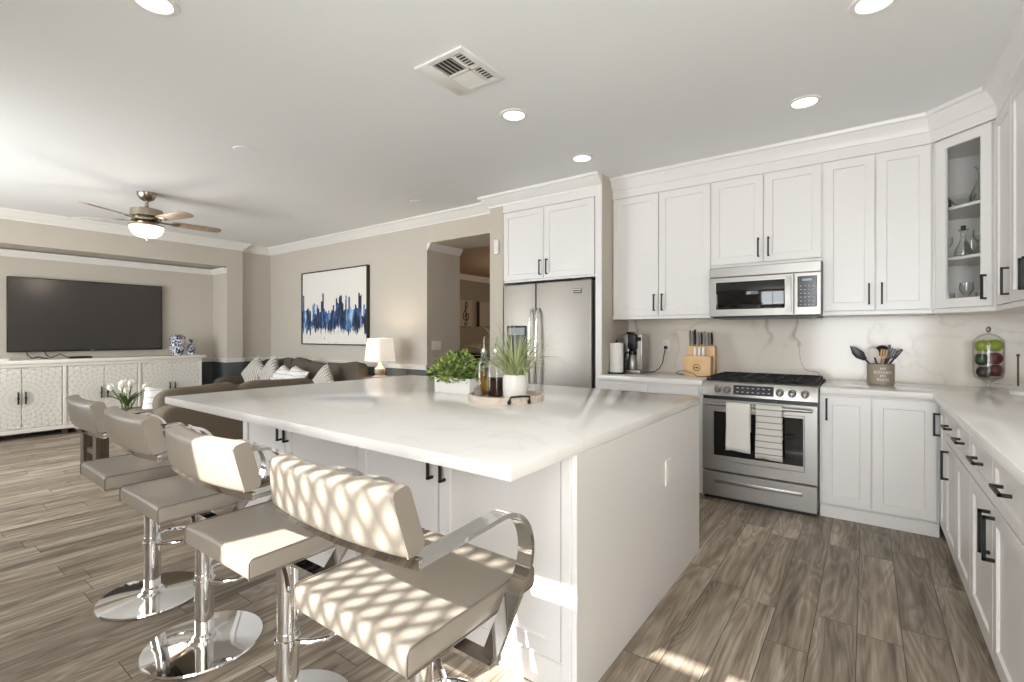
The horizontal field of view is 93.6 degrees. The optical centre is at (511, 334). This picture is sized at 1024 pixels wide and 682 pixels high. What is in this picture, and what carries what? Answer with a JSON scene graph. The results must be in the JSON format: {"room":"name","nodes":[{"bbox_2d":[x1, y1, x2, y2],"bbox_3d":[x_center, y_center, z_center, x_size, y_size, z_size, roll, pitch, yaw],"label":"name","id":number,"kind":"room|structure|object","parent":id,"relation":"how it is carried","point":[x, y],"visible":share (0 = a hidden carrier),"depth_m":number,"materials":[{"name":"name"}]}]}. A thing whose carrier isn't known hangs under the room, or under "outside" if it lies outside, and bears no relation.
{"room":"open-plan kitchen","nodes":[
{"label":"open-plan kitchen","id":0,"kind":"room"},
{"bbox_2d":[0,219,270,384],"bbox_3d":[-5.765,-0.100,6.547,0.750,2.740,5.900,0,0,36],"label":"wall","id":1,"kind":"structure","parent":0,"point":[227,315],"depth_m":7.40,"materials":[{"name":"beige paint"}]},
{"bbox_2d":[6,276,161,352],"bbox_3d":[-5.805,-0.250,6.638,0.077,0.950,1.636,0,0,36],"label":"tv","id":2,"kind":"object","parent":1,"relation":"attached to","point":[47,315],"visible":1,"depth_m":6.52,"materials":[{"name":"black plastic"}]},
{"bbox_2d":[0,249,226,274],"bbox_3d":[-5.902,-1.015,6.151,0.500,0.080,4.001,0,0,36],"label":"trim","id":3,"kind":"structure","parent":1,"relation":"attached to","point":[3,252],"depth_m":6.76,"materials":[{"name":"white paint"}]},
{"bbox_2d":[202,357,426,369],"bbox_3d":[-4.469,0.415,6.739,6.365,0.060,2.890,0,0,-12],"label":"trim","id":4,"kind":"structure","parent":1,"relation":"attached to","point":[370,364],"depth_m":7.10,"materials":[{"name":"white paint"}]},
{"bbox_2d":[271,226,459,375],"bbox_3d":[-2.432,-0.100,7.382,3.847,2.740,0.600,0,0,36],"label":"wall","id":5,"kind":"structure","parent":0,"point":[415,289],"depth_m":6.43,"materials":[{"name":"beige paint"}]},
{"bbox_2d":[301,264,369,345],"bbox_3d":[-2.655,-0.405,7.143,1.660,1.120,0.050,0,0,36],"label":"painting","id":6,"kind":"object","parent":5,"relation":"attached to","point":[335,303],"visible":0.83,"depth_m":7.06,"materials":[{"name":"blue fabric"}]},
{"bbox_2d":[432,341,440,349],"bbox_3d":[-0.962,0.140,6.125,0.010,0.116,0.168,0,0,36],"label":"switch plate","id":7,"kind":"object","parent":5,"relation":"attached to","point":[436,345],"visible":1,"depth_m":6.12,"materials":[{"name":"white plastic"}]},
{"bbox_2d":[427,214,489,248],"bbox_3d":[-0.421,-1.305,5.900,1.148,0.330,0.600,0,0,36],"label":"wall","id":8,"kind":"structure","parent":0,"point":[472,232],"depth_m":5.75,"materials":[{"name":"beige paint"}]},
{"bbox_2d":[0,171,601,255],"bbox_3d":[-3.188,-1.413,4.275,6.315,0.115,5.300,0,0,36],"label":"trim","id":9,"kind":"structure","parent":8,"relation":"attached to","point":[589,180],"depth_m":5.99,"materials":[{"name":"white paint"}]},
{"bbox_2d":[427,242,462,255],"bbox_3d":[-0.857,-1.097,6.221,0.065,0.085,0.600,0,0,36],"label":"trim","id":10,"kind":"structure","parent":8,"relation":"attached to","point":[435,247],"depth_m":6.19,"materials":[{"name":"white paint"}]},
{"bbox_2d":[460,279,489,376],"bbox_3d":[-1.201,0.020,9.580,0.100,2.500,4.400,0,0,36],"label":"wall","id":11,"kind":"structure","parent":0,"point":[474,291],"depth_m":10.06,"materials":[{"name":"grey paint"}]},
{"bbox_2d":[460,300,471,326],"bbox_3d":[-0.949,-0.430,9.805,0.039,0.540,0.400,0,0,36],"label":"canvas","id":12,"kind":"object","parent":11,"relation":"attached to","point":[465,305],"visible":0.98,"depth_m":9.80,"materials":[{"name":"beige fabric"}]},
{"bbox_2d":[460,274,489,282],"bbox_3d":[-1.136,-1.160,9.508,0.090,0.100,4.240,0,0,36],"label":"trim","id":13,"kind":"structure","parent":11,"relation":"attached to","point":[462,276],"depth_m":9.98,"materials":[{"name":"white paint"}]},
{"bbox_2d":[475,301,489,326],"bbox_3d":[-0.598,-0.430,10.279,0.042,0.520,0.520,0,0,36],"label":"canvas","id":14,"kind":"object","parent":11,"relation":"attached to","point":[482,309],"visible":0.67,"depth_m":10.21},
{"bbox_2d":[460,246,489,277],"bbox_3d":[0.288,-1.260,8.483,3.800,0.100,4.400,0,0,36],"label":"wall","id":15,"kind":"structure","parent":0,"point":[473,261],"depth_m":8.03,"materials":[{"name":"paint"}]},
{"bbox_2d":[0,428,1000,681],"bbox_3d":[-0.726,1.320,5.504,10.100,0.100,10.400,0,0,36],"label":"floor","id":16,"kind":"structure","parent":0,"point":[767,594],"depth_m":2.27,"materials":[{"name":"brown wood"}]},
{"bbox_2d":[0,354,205,435],"bbox_3d":[-5.612,0.792,6.548,0.475,0.955,2.445,0,0,36],"label":"sideboard","id":17,"kind":"object","parent":16,"relation":"on","point":[33,392],"visible":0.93,"depth_m":6.13,"materials":[{"name":"white wood"}]},
{"bbox_2d":[169,335,185,354],"bbox_3d":[-5.045,0.159,7.246,0.210,0.311,0.210,0,0,-27],"label":"porcelain vase","id":18,"kind":"object","parent":17,"relation":"on","point":[177,344],"visible":0.95,"depth_m":7.18,"materials":[{"name":"ceramic"}]},
{"bbox_2d":[186,339,194,354],"bbox_3d":[-4.939,0.194,7.391,0.110,0.242,0.110,0,0,36],"label":"porcelain vase","id":19,"kind":"object","parent":17,"relation":"on","point":[190,350],"visible":1,"depth_m":7.36,"materials":[{"name":"ceramic"}]},
{"bbox_2d":[80,406,141,462],"bbox_3d":[-3.895,1.020,4.795,0.540,0.500,0.540,0,0,36],"label":"side table","id":20,"kind":"object","parent":16,"relation":"on","point":[91,448],"visible":0.11,"depth_m":4.63,"materials":[{"name":"brown wood"}]},
{"bbox_2d":[66,394,200,620],"bbox_3d":[-1.776,0.777,2.311,0.518,0.986,0.511,0,0,37],"label":"bar stool","id":21,"kind":"object","parent":16,"relation":"on","point":[157,592],"visible":0.78,"depth_m":2.24,"materials":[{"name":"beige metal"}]},
{"bbox_2d":[103,406,270,679],"bbox_3d":[-1.290,0.777,1.949,0.518,0.986,0.511,0,0,36],"label":"bar stool","id":22,"kind":"object","parent":16,"relation":"on","point":[208,641],"visible":0.87,"depth_m":1.88,"materials":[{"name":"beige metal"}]},
{"bbox_2d":[125,378,313,454],"bbox_3d":[-2.676,0.829,4.705,0.910,0.783,1.580,0,0,36],"label":"sofa","id":23,"kind":"object","parent":16,"relation":"on","point":[218,426],"visible":0.26,"depth_m":4.15,"materials":[{"name":"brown fabric"}]},
{"bbox_2d":[142,387,166,408],"bbox_3d":[-3.187,0.630,4.373,0.327,0.320,0.178,0,0,-36],"label":"throw pillow","id":24,"kind":"object","parent":23,"relation":"on","point":[150,393],"visible":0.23,"depth_m":4.29,"materials":[{"name":"fabric"}]},
{"bbox_2d":[152,382,237,413],"bbox_3d":[-2.760,0.639,4.250,0.226,0.404,0.663,0,0,36],"label":"cushion","id":25,"kind":"object","parent":23,"relation":"on","point":[159,399],"depth_m":4.12,"materials":[{"name":"brown fabric"}]},
{"bbox_2d":[237,378,313,389],"bbox_3d":[-2.335,0.639,4.827,0.226,0.401,0.780,0,0,36],"label":"cushion","id":26,"kind":"object","parent":23,"relation":"on","point":[254,384],"depth_m":4.71,"materials":[{"name":"brown fabric"}]},
{"bbox_2d":[164,424,363,681],"bbox_3d":[-0.766,0.777,1.563,0.518,0.986,0.511,0,0,35],"label":"bar stool","id":27,"kind":"object","parent":16,"relation":"on","point":[255,541],"visible":0.76,"depth_m":1.44,"materials":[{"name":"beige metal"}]},
{"bbox_2d":[214,357,371,386],"bbox_3d":[-3.159,0.780,6.924,3.000,0.881,0.920,0,0,36],"label":"sofa","id":28,"kind":"object","parent":16,"relation":"on","point":[347,371],"visible":0.23,"depth_m":6.70,"materials":[{"name":"brown fabric"}]},
{"bbox_2d":[241,355,263,381],"bbox_3d":[-3.987,0.605,7.435,0.579,0.566,0.228,0,0,36],"label":"throw pillow","id":29,"kind":"object","parent":28,"relation":"on","point":[251,372],"visible":0.66,"depth_m":7.38,"materials":[{"name":"fabric"}]},
{"bbox_2d":[259,355,278,379],"bbox_3d":[-3.596,0.595,7.122,0.619,0.594,0.235,0,0,36],"label":"throw pillow","id":30,"kind":"object","parent":28,"relation":"on","point":[271,367],"visible":0.59,"depth_m":7.06,"materials":[{"name":"fabric"}]},
{"bbox_2d":[262,357,294,369],"bbox_3d":[-3.629,0.583,7.467,0.904,0.467,0.257,0,0,36],"label":"cushion","id":31,"kind":"object","parent":28,"relation":"on","point":[287,362],"depth_m":7.24,"materials":[{"name":"brown fabric"}]},
{"bbox_2d":[271,365,289,378],"bbox_3d":[-3.272,0.660,6.821,0.499,0.450,0.261,0,0,36],"label":"throw pillow","id":32,"kind":"object","parent":28,"relation":"on","point":[281,373],"visible":0.25,"depth_m":6.80,"materials":[{"name":"fabric"}]},
{"bbox_2d":[285,365,308,378],"bbox_3d":[-2.983,0.650,6.571,0.478,0.434,0.257,0,0,42],"label":"throw pillow","id":33,"kind":"object","parent":28,"relation":"on","point":[295,372],"visible":0.41,"depth_m":6.52,"materials":[{"name":"fabric"}]},
{"bbox_2d":[290,357,324,379],"bbox_3d":[-2.903,0.582,6.931,0.906,0.485,0.257,0,0,36],"label":"cushion","id":34,"kind":"object","parent":28,"relation":"on","point":[312,367],"depth_m":6.84,"materials":[{"name":"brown fabric"}]},
{"bbox_2d":[312,363,333,382],"bbox_3d":[-2.432,0.660,6.140,0.618,0.592,0.238,0,0,36],"label":"throw pillow","id":35,"kind":"object","parent":28,"relation":"on","point":[324,374],"visible":0.35,"depth_m":6.10,"materials":[{"name":"fabric"}]},
{"bbox_2d":[322,362,367,381],"bbox_3d":[-2.285,0.584,6.476,0.902,0.457,0.257,0,0,36],"label":"cushion","id":36,"kind":"object","parent":28,"relation":"on","point":[347,371],"depth_m":6.28,"materials":[{"name":"brown fabric"}]},
{"bbox_2d":[356,375,392,379],"bbox_3d":[-1.603,0.902,6.001,0.480,0.735,0.480,0,0,36],"label":"table","id":37,"kind":"object","parent":16,"relation":"on","point":[369,377],"visible":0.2,"depth_m":5.97,"materials":[{"name":"brown wood"}]},
{"bbox_2d":[364,338,394,377],"bbox_3d":[-1.643,0.291,5.980,0.304,0.485,0.304,0,0,36],"label":"table lamp","id":38,"kind":"object","parent":37,"relation":"on","point":[379,350],"visible":1,"depth_m":5.88,"materials":[{"name":"beige ceramic"}]},
{"bbox_2d":[269,452,533,681],"bbox_3d":[-0.256,0.777,1.195,0.518,0.986,0.511,0,0,36],"label":"bar stool","id":39,"kind":"object","parent":16,"relation":"on","point":[413,595],"visible":1,"depth_m":1.06,"materials":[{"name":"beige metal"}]},
{"bbox_2d":[243,404,698,681],"bbox_3d":[-0.321,0.839,2.926,2.412,0.863,1.509,0,0,36],"label":"kitchen island","id":40,"kind":"object","parent":16,"relation":"on","point":[611,539],"visible":0.36,"depth_m":1.89,"materials":[{"name":"white paint"}]},
{"bbox_2d":[165,375,700,481],"bbox_3d":[-0.459,0.386,2.829,2.525,0.041,1.890,0,0,36],"label":"island countertop","id":41,"kind":"structure","parent":40,"relation":"on","point":[404,416],"depth_m":2.11,"materials":[{"name":"white stone"}]},
{"bbox_2d":[426,348,483,394],"bbox_3d":[-0.345,0.226,3.051,0.448,0.278,0.320,0,0,36],"label":"planter box","id":42,"kind":"object","parent":41,"relation":"on","point":[459,378],"visible":0.98,"depth_m":2.98,"materials":[{"name":"white ceramic"}]},
{"bbox_2d":[468,390,543,404],"bbox_3d":[-0.034,0.339,2.677,0.443,0.052,0.420,0,0,36],"label":"round tray","id":43,"kind":"object","parent":41,"relation":"on","point":[533,396],"visible":0.64,"depth_m":2.49,"materials":[{"name":"brown wood"}]},
{"bbox_2d":[473,385,481,396],"bbox_3d":[-0.191,0.317,2.694,0.052,0.068,0.052,0,0,36],"label":"salt cellar","id":44,"kind":"object","parent":43,"relation":"on","point":[477,390],"visible":0.87,"depth_m":2.68,"materials":[{"name":"white ceramic"}]},
{"bbox_2d":[473,389,481,396],"bbox_3d":[-0.191,0.328,2.694,0.052,0.046,0.052,0,0,36],"label":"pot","id":45,"kind":"object","parent":44,"relation":"on","point":[477,392],"depth_m":2.67,"materials":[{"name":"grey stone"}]},
{"bbox_2d":[478,336,488,395],"bbox_3d":[-0.162,0.181,2.772,0.056,0.339,0.056,0,0,36],"label":"oil bottle","id":46,"kind":"object","parent":43,"relation":"on","point":[482,376],"visible":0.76,"depth_m":2.75,"materials":[{"name":"clear glass"}]},
{"bbox_2d":[487,336,503,397],"bbox_3d":[-0.091,0.181,2.688,0.078,0.339,0.068,0,0,36],"label":"vinegar bottle","id":47,"kind":"object","parent":43,"relation":"on","point":[494,384],"visible":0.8,"depth_m":2.67,"materials":[{"name":"clear glass"}]},
{"bbox_2d":[465,319,568,397],"bbox_3d":[0.018,0.127,2.626,0.594,0.446,0.580,0,0,4],"label":"grass plant","id":48,"kind":"object","parent":43,"relation":"on","point":[514,378],"visible":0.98,"depth_m":2.58,"materials":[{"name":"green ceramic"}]},
{"bbox_2d":[665,458,670,485],"bbox_3d":[0.770,0.677,2.367,0.008,0.125,0.075,0,0,36],"label":"outlet plate","id":49,"kind":"object","parent":40,"relation":"attached to","point":[667,462],"visible":1,"depth_m":2.36,"materials":[{"name":"white plastic"}]},
{"bbox_2d":[462,351,489,375],"bbox_3d":[0.019,0.770,7.501,1.170,1.000,1.499,0,0,36],"label":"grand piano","id":50,"kind":"object","parent":16,"relation":"on","point":[476,354],"visible":0.02,"depth_m":6.89,"materials":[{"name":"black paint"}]},
{"bbox_2d":[504,278,594,387],"bbox_3d":[0.539,0.371,5.048,1.028,1.798,0.873,0,0,36],"label":"fridge","id":51,"kind":"object","parent":16,"relation":"on","point":[566,309],"visible":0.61,"depth_m":4.67,"materials":[{"name":"grey metal"}]},
{"bbox_2d":[600,380,703,492],"bbox_3d":[1.352,0.839,4.346,0.900,0.862,0.671,0,0,36],"label":"base cabinet","id":52,"kind":"object","parent":16,"relation":"on","point":[693,390],"visible":0.17,"depth_m":3.96,"materials":[{"name":"white paint"}]},
{"bbox_2d":[598,371,706,385],"bbox_3d":[1.344,0.386,4.340,0.903,0.041,0.692,0,0,36],"label":"countertop","id":53,"kind":"structure","parent":52,"relation":"on","point":[650,377],"depth_m":4.12,"materials":[{"name":"white stone"}]},
{"bbox_2d":[608,340,625,373],"bbox_3d":[0.978,0.206,4.496,0.164,0.317,0.164,0,0,36],"label":"paper towel holder","id":54,"kind":"object","parent":53,"relation":"on","point":[616,341],"visible":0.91,"depth_m":4.45,"materials":[{"name":"black plastic"}]},
{"bbox_2d":[610,343,622,371],"bbox_3d":[0.978,0.214,4.496,0.125,0.272,0.125,0,0,36],"label":"paper towel roll","id":55,"kind":"object","parent":54,"relation":"on","point":[616,349],"visible":0.98,"depth_m":4.44,"materials":[{"name":"white paper"}]},
{"bbox_2d":[622,332,648,373],"bbox_3d":[1.171,0.171,4.590,0.198,0.389,0.230,0,0,36],"label":"coffee maker","id":56,"kind":"object","parent":53,"relation":"on","point":[639,343],"visible":0.84,"depth_m":4.52,"materials":[{"name":"metal"}]},
{"bbox_2d":[623,350,637,369],"bbox_3d":[1.127,0.238,4.545,0.132,0.187,0.106,0,0,36],"label":"coffee carafe","id":57,"kind":"object","parent":56,"relation":"in","point":[632,364],"visible":1,"depth_m":4.50,"materials":[{"name":"metal"}]},
{"bbox_2d":[683,346,716,375],"bbox_3d":[1.670,0.234,4.272,0.240,0.262,0.179,0,0,36],"label":"knife block","id":58,"kind":"object","parent":53,"relation":"on","point":[706,365],"visible":0.94,"depth_m":4.22,"materials":[{"name":"brown wood"}]},
{"bbox_2d":[702,371,824,516],"bbox_3d":[1.990,0.800,3.796,0.768,0.940,0.778,0,0,36],"label":"range","id":59,"kind":"object","parent":16,"relation":"on","point":[792,485],"visible":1,"depth_m":3.51,"materials":[{"name":"metal"}]},
{"bbox_2d":[725,402,750,453],"bbox_3d":[1.675,0.688,3.558,0.170,0.362,0.047,0,0,36],"label":"dish towel","id":60,"kind":"object","parent":59,"relation":"hanging from","point":[738,415],"visible":1,"depth_m":3.54,"materials":[{"name":"white fabric"}]},
{"bbox_2d":[705,378,824,386],"bbox_3d":[2.025,0.366,3.843,0.768,0.017,0.660,0,0,36],"label":"cooktop","id":61,"kind":"object","parent":59,"relation":"in","point":[819,383],"depth_m":3.59,"materials":[{"name":"metal"}]},
{"bbox_2d":[755,404,782,461],"bbox_3d":[1.838,0.703,3.438,0.175,0.392,0.047,0,0,36],"label":"dish towel","id":62,"kind":"object","parent":59,"relation":"hanging from","point":[769,418],"visible":1,"depth_m":3.42,"materials":[{"name":"grey fabric"}]},
{"bbox_2d":[820,393,939,537],"bbox_3d":[2.584,0.839,3.417,0.630,0.862,0.705,0,0,36],"label":"base cabinet","id":63,"kind":"object","parent":16,"relation":"on","point":[880,456],"visible":0.96,"depth_m":3.15,"materials":[{"name":"white paint"}]},
{"bbox_2d":[933,406,951,554],"bbox_3d":[2.689,0.839,2.768,0.384,0.862,0.243,0,0,36],"label":"base cabinet","id":64,"kind":"object","parent":16,"relation":"on","point":[941,435],"visible":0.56,"depth_m":2.91,"materials":[{"name":"white paint"}]},
{"bbox_2d":[940,411,979,626],"bbox_3d":[2.474,0.839,2.264,0.635,0.862,0.820,0,0,36],"label":"base cabinet","id":65,"kind":"object","parent":16,"relation":"on","point":[957,446],"visible":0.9,"depth_m":2.38,"materials":[{"name":"white paint"}]},
{"bbox_2d":[966,435,1023,681],"bbox_3d":[1.955,0.839,1.559,0.635,0.862,0.920,0,0,36],"label":"base cabinet","id":66,"kind":"object","parent":16,"relation":"on","point":[996,497],"visible":0.97,"depth_m":1.67,"materials":[{"name":"white paint"}]},
{"bbox_2d":[490,206,511,376],"bbox_3d":[0.106,-0.100,5.500,0.175,2.740,0.920,0,0,36],"label":"wall column","id":67,"kind":"structure","parent":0,"point":[497,284],"depth_m":5.13,"materials":[{"name":"beige paint"}]},
{"bbox_2d":[0,0,1020,247],"bbox_3d":[-2.002,-1.516,3.773,10.100,0.108,6.100,0,0,36],"label":"ceiling","id":68,"kind":"structure","parent":0,"point":[103,102],"depth_m":2.93,"materials":[{"name":"paint"}]},
{"bbox_2d":[67,191,220,239],"bbox_3d":[-3.757,-1.224,5.020,1.319,0.492,1.292,0,0,36],"label":"ceiling fan","id":69,"kind":"object","parent":68,"relation":"hanging from","point":[146,219],"visible":1,"depth_m":4.91,"materials":[{"name":"silver metal"}]},
{"bbox_2d":[130,0,179,16],"bbox_3d":[-1.584,-1.466,2.126,0.192,0.008,0.192,0,0,36],"label":"recessed light","id":70,"kind":"object","parent":68,"relation":"in","point":[164,8],"visible":1,"depth_m":2.15,"materials":[{"name":"white paint"}]},
{"bbox_2d":[414,45,504,95],"bbox_3d":[-0.290,-1.464,2.692,0.350,0.012,0.366,0,0,36],"label":"ceiling vent","id":71,"kind":"object","parent":68,"relation":"in","point":[458,70],"visible":1,"depth_m":2.67,"materials":[{"name":"white paint"}]},
{"bbox_2d":[500,108,527,121],"bbox_3d":[0.013,-1.466,3.220,0.192,0.008,0.192,0,0,36],"label":"recessed light","id":72,"kind":"object","parent":68,"relation":"in","point":[512,114],"visible":1,"depth_m":3.21,"materials":[{"name":"white paint"}]},
{"bbox_2d":[570,154,593,162],"bbox_3d":[0.583,-1.466,4.006,0.192,0.008,0.192,0,0,36],"label":"recessed light","id":73,"kind":"object","parent":68,"relation":"in","point":[579,158],"visible":1,"depth_m":4.00,"materials":[{"name":"white paint"}]},
{"bbox_2d":[787,94,822,109],"bbox_3d":[1.850,-1.466,3.040,0.192,0.008,0.192,0,0,36],"label":"recessed light","id":74,"kind":"object","parent":68,"relation":"in","point":[803,102],"visible":1,"depth_m":3.03,"materials":[{"name":"white paint"}]},
{"bbox_2d":[848,0,897,16],"bbox_3d":[1.602,-1.466,2.124,0.192,0.008,0.192,0,0,36],"label":"recessed light","id":75,"kind":"object","parent":68,"relation":"in","point":[858,8],"visible":1,"depth_m":2.15,"materials":[{"name":"white paint"}]},
{"bbox_2d":[602,174,628,373],"bbox_3d":[1.044,-0.100,4.746,0.060,2.740,0.820,0,0,36],"label":"wall","id":76,"kind":"structure","parent":0,"point":[612,330],"depth_m":4.49,"materials":[{"name":"beige paint"}]},
{"bbox_2d":[595,185,601,388],"bbox_3d":[0.796,-0.045,4.410,0.062,2.630,0.015,0,0,36],"label":"trim","id":77,"kind":"structure","parent":76,"relation":"attached to","point":[598,189],"depth_m":4.40,"materials":[{"name":"white paint"}]},
{"bbox_2d":[609,0,1023,199],"bbox_3d":[1.588,-1.375,3.259,2.580,0.190,1.408,0,0,36],"label":"trim","id":78,"kind":"structure","parent":76,"relation":"attached to","point":[979,106],"depth_m":3.42,"materials":[{"name":"white paint"}]},
{"bbox_3d":[2.440,-0.100,4.040,3.025,2.740,0.100,0,0,36],"label":"wall","id":79,"kind":"structure","parent":0,"visible":0},
{"bbox_2d":[613,183,712,320],"bbox_3d":[1.420,-0.730,4.452,0.891,1.180,0.421,0,0,36],"label":"upper cabinet","id":80,"kind":"object","parent":79,"relation":"attached to","point":[662,241],"visible":0.94,"depth_m":4.29,"materials":[{"name":"white paint"}]},
{"bbox_2d":[711,163,822,268],"bbox_3d":[2.097,-0.932,3.953,0.790,0.775,0.421,0,0,36],"label":"upper cabinet","id":81,"kind":"object","parent":79,"relation":"attached to","point":[776,217],"visible":0.94,"depth_m":3.79,"materials":[{"name":"white paint"}]},
{"bbox_2d":[710,260,824,319],"bbox_3d":[2.071,-0.336,3.912,0.778,0.412,0.504,0,0,36],"label":"microwave","id":82,"kind":"object","parent":81,"relation":"attached to","point":[794,290],"visible":1,"depth_m":3.72,"materials":[{"name":"metal"}]},
{"bbox_2d":[629,314,1023,387],"bbox_3d":[1.288,0.102,2.560,2.925,0.525,3.650,0,0,36],"label":"backsplash","id":83,"kind":"structure","parent":79,"relation":"attached to","point":[937,349],"depth_m":3.81,"materials":[{"name":"white stone"}]},
{"bbox_2d":[663,339,669,350],"bbox_3d":[1.494,0.105,4.656,0.072,0.116,0.007,0,0,36],"label":"outlet plate","id":84,"kind":"object","parent":83,"relation":"attached to","point":[666,342],"visible":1,"depth_m":4.65,"materials":[{"name":"white plastic"}]},
{"bbox_2d":[823,144,931,316],"bbox_3d":[2.664,-0.730,3.536,0.618,1.180,0.421,0,0,36],"label":"upper cabinet","id":85,"kind":"object","parent":79,"relation":"attached to","point":[877,208],"visible":1,"depth_m":3.38,"materials":[{"name":"white paint"}]},
{"bbox_2d":[929,119,1023,314],"bbox_3d":[3.092,-0.725,3.079,0.608,1.170,0.646,0,0,36],"label":"upper cabinet","id":86,"kind":"object","parent":79,"relation":"attached to","point":[954,158],"visible":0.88,"depth_m":3.15,"materials":[{"name":"white paint"}]},
{"bbox_2d":[954,225,972,256],"bbox_3d":[2.888,-0.600,3.076,0.088,0.191,0.088,0,0,36],"label":"decanter","id":87,"kind":"object","parent":86,"relation":"on","point":[963,228],"visible":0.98,"depth_m":3.07,"materials":[{"name":"clear glass"}]},
{"bbox_2d":[948,200,979,219],"bbox_3d":[3.093,-0.824,3.081,0.575,0.018,0.610,0,0,36],"label":"shelf","id":88,"kind":"object","parent":86,"relation":"attached to","point":[971,210],"depth_m":3.19,"materials":[{"name":"white paint"}]},
{"bbox_2d":[948,253,979,266],"bbox_3d":[3.093,-0.494,3.081,0.575,0.018,0.610,0,0,36],"label":"shelf","id":89,"kind":"object","parent":86,"relation":"attached to","point":[973,260],"depth_m":3.20,"materials":[{"name":"white paint"}]},
{"bbox_2d":[969,166,979,201],"bbox_3d":[2.935,-0.944,3.005,0.114,0.220,0.114,0,0,36],"label":"decanter","id":90,"kind":"object","parent":86,"relation":"on","point":[972,192],"visible":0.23,"depth_m":3.02,"materials":[{"name":"clear glass"}]},
{"bbox_3d":[1.912,-0.100,0.858,0.100,2.740,5.850,0,0,36],"label":"wall","id":91,"kind":"structure","parent":0,"visible":0},
{"bbox_2d":[996,95,1023,310],"bbox_3d":[2.877,-0.730,2.600,0.386,1.180,0.370,0,0,36],"label":"upper cabinet","id":92,"kind":"object","parent":91,"relation":"attached to","point":[1003,120],"visible":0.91,"depth_m":2.69,"materials":[{"name":"white paint"}]},
{"bbox_2d":[1011,73,1023,307],"bbox_3d":[2.543,-0.730,2.147,0.386,1.180,0.750,0,0,36],"label":"upper cabinet","id":93,"kind":"object","parent":91,"relation":"attached to","point":[1017,96],"visible":0.99,"depth_m":2.46,"materials":[{"name":"white paint"}]},
{"bbox_3d":[1.406,0.839,0.815,0.635,0.862,0.920,0,0,36],"label":"base cabinet","id":94,"kind":"object","parent":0,"visible":0},
{"bbox_2d":[820,380,1023,486],"bbox_3d":[1.928,0.386,2.018,1.225,0.041,3.737,0,0,36],"label":"countertop","id":95,"kind":"structure","parent":94,"relation":"on","point":[993,417],"depth_m":2.43,"materials":[{"name":"white stone"}]},
{"bbox_2d":[867,363,894,384],"bbox_3d":[2.702,0.290,3.523,0.162,0.150,0.163,0,0,36],"label":"utensil crock","id":96,"kind":"object","parent":95,"relation":"on","point":[877,374],"visible":0.98,"depth_m":3.46,"materials":[{"name":"beige ceramic"}]},
{"bbox_2d":[850,346,870,363],"bbox_3d":[2.641,0.216,3.558,0.230,0.262,0.012,0,0,32],"label":"spoon","id":97,"kind":"object","parent":96,"relation":"in","point":[856,352],"visible":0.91,"depth_m":3.59,"materials":[{"name":"black plastic"}]},
{"bbox_2d":[867,347,878,363],"bbox_3d":[2.654,0.219,3.510,0.094,0.250,0.019,0,0,28],"label":"spoon","id":98,"kind":"object","parent":96,"relation":"in","point":[872,352],"visible":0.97,"depth_m":3.51,"materials":[{"name":"white plastic"}]},
{"bbox_2d":[885,347,898,363],"bbox_3d":[2.740,0.219,3.509,0.130,0.252,0.012,0,0,36],"label":"slotted turner","id":99,"kind":"object","parent":96,"relation":"in","point":[889,356],"visible":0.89,"depth_m":3.50,"materials":[{"name":"black plastic"}]},
{"bbox_2d":[972,326,1004,389],"bbox_3d":[3.173,0.155,3.202,0.160,0.419,0.160,0,0,36],"label":"jar","id":100,"kind":"object","parent":95,"relation":"on","point":[988,329],"visible":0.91,"depth_m":3.20,"materials":[{"name":"clear glass"}]},
{"bbox_2d":[975,353,987,364],"bbox_3d":[3.139,0.164,3.214,0.080,0.081,0.080,0,0,36],"label":"apple","id":101,"kind":"object","parent":100,"relation":"in","point":[980,359],"visible":0.97,"depth_m":3.19,"materials":[{"name":"green food"}]},
{"bbox_2d":[975,340,990,351],"bbox_3d":[3.134,0.074,3.201,0.080,0.081,0.080,0,0,36],"label":"apple","id":102,"kind":"object","parent":100,"relation":"in","point":[981,345],"visible":1,"depth_m":3.18,"materials":[{"name":"green food"}]},
{"bbox_2d":[976,366,991,376],"bbox_3d":[3.136,0.248,3.195,0.080,0.081,0.080,0,0,36],"label":"apple","id":103,"kind":"object","parent":100,"relation":"in","point":[982,371],"visible":0.98,"depth_m":3.17,"materials":[{"name":"brown food"}]},
{"bbox_2d":[989,365,1001,376],"bbox_3d":[3.196,0.235,3.175,0.082,0.083,0.082,0,0,36],"label":"apple","id":104,"kind":"object","parent":100,"relation":"in","point":[996,369],"visible":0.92,"depth_m":3.15,"materials":[{"name":"red food"}]},
{"bbox_2d":[987,352,1003,364],"bbox_3d":[3.175,0.156,3.162,0.082,0.083,0.082,0,0,36],"label":"apple","id":105,"kind":"object","parent":100,"relation":"in","point":[995,358],"visible":1,"depth_m":3.14,"materials":[{"name":"red food"}]},
{"bbox_2d":[989,340,1002,350],"bbox_3d":[3.200,0.069,3.184,0.080,0.081,0.080,0,0,36],"label":"apple","id":106,"kind":"object","parent":100,"relation":"in","point":[996,345],"visible":0.89,"depth_m":3.16,"materials":[{"name":"green food"}]},
{"bbox_2d":[993,354,1023,394],"bbox_3d":[3.098,0.241,2.922,0.252,0.247,0.252,0,0,36],"label":"serving dish","id":107,"kind":"object","parent":95,"relation":"on","point":[1017,388],"visible":1,"depth_m":2.91,"materials":[{"name":"white ceramic"}]},
{"bbox_3d":[0.882,-0.100,5.437,1.150,2.740,0.100,0,0,36],"label":"wall","id":108,"kind":"structure","parent":0,"visible":0},
{"bbox_2d":[503,188,594,284],"bbox_3d":[0.568,-0.990,5.064,1.082,0.900,0.834,0,0,36],"label":"upper cabinet","id":109,"kind":"object","parent":108,"relation":"attached to","point":[548,239],"visible":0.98,"depth_m":4.73,"materials":[{"name":"white paint"}]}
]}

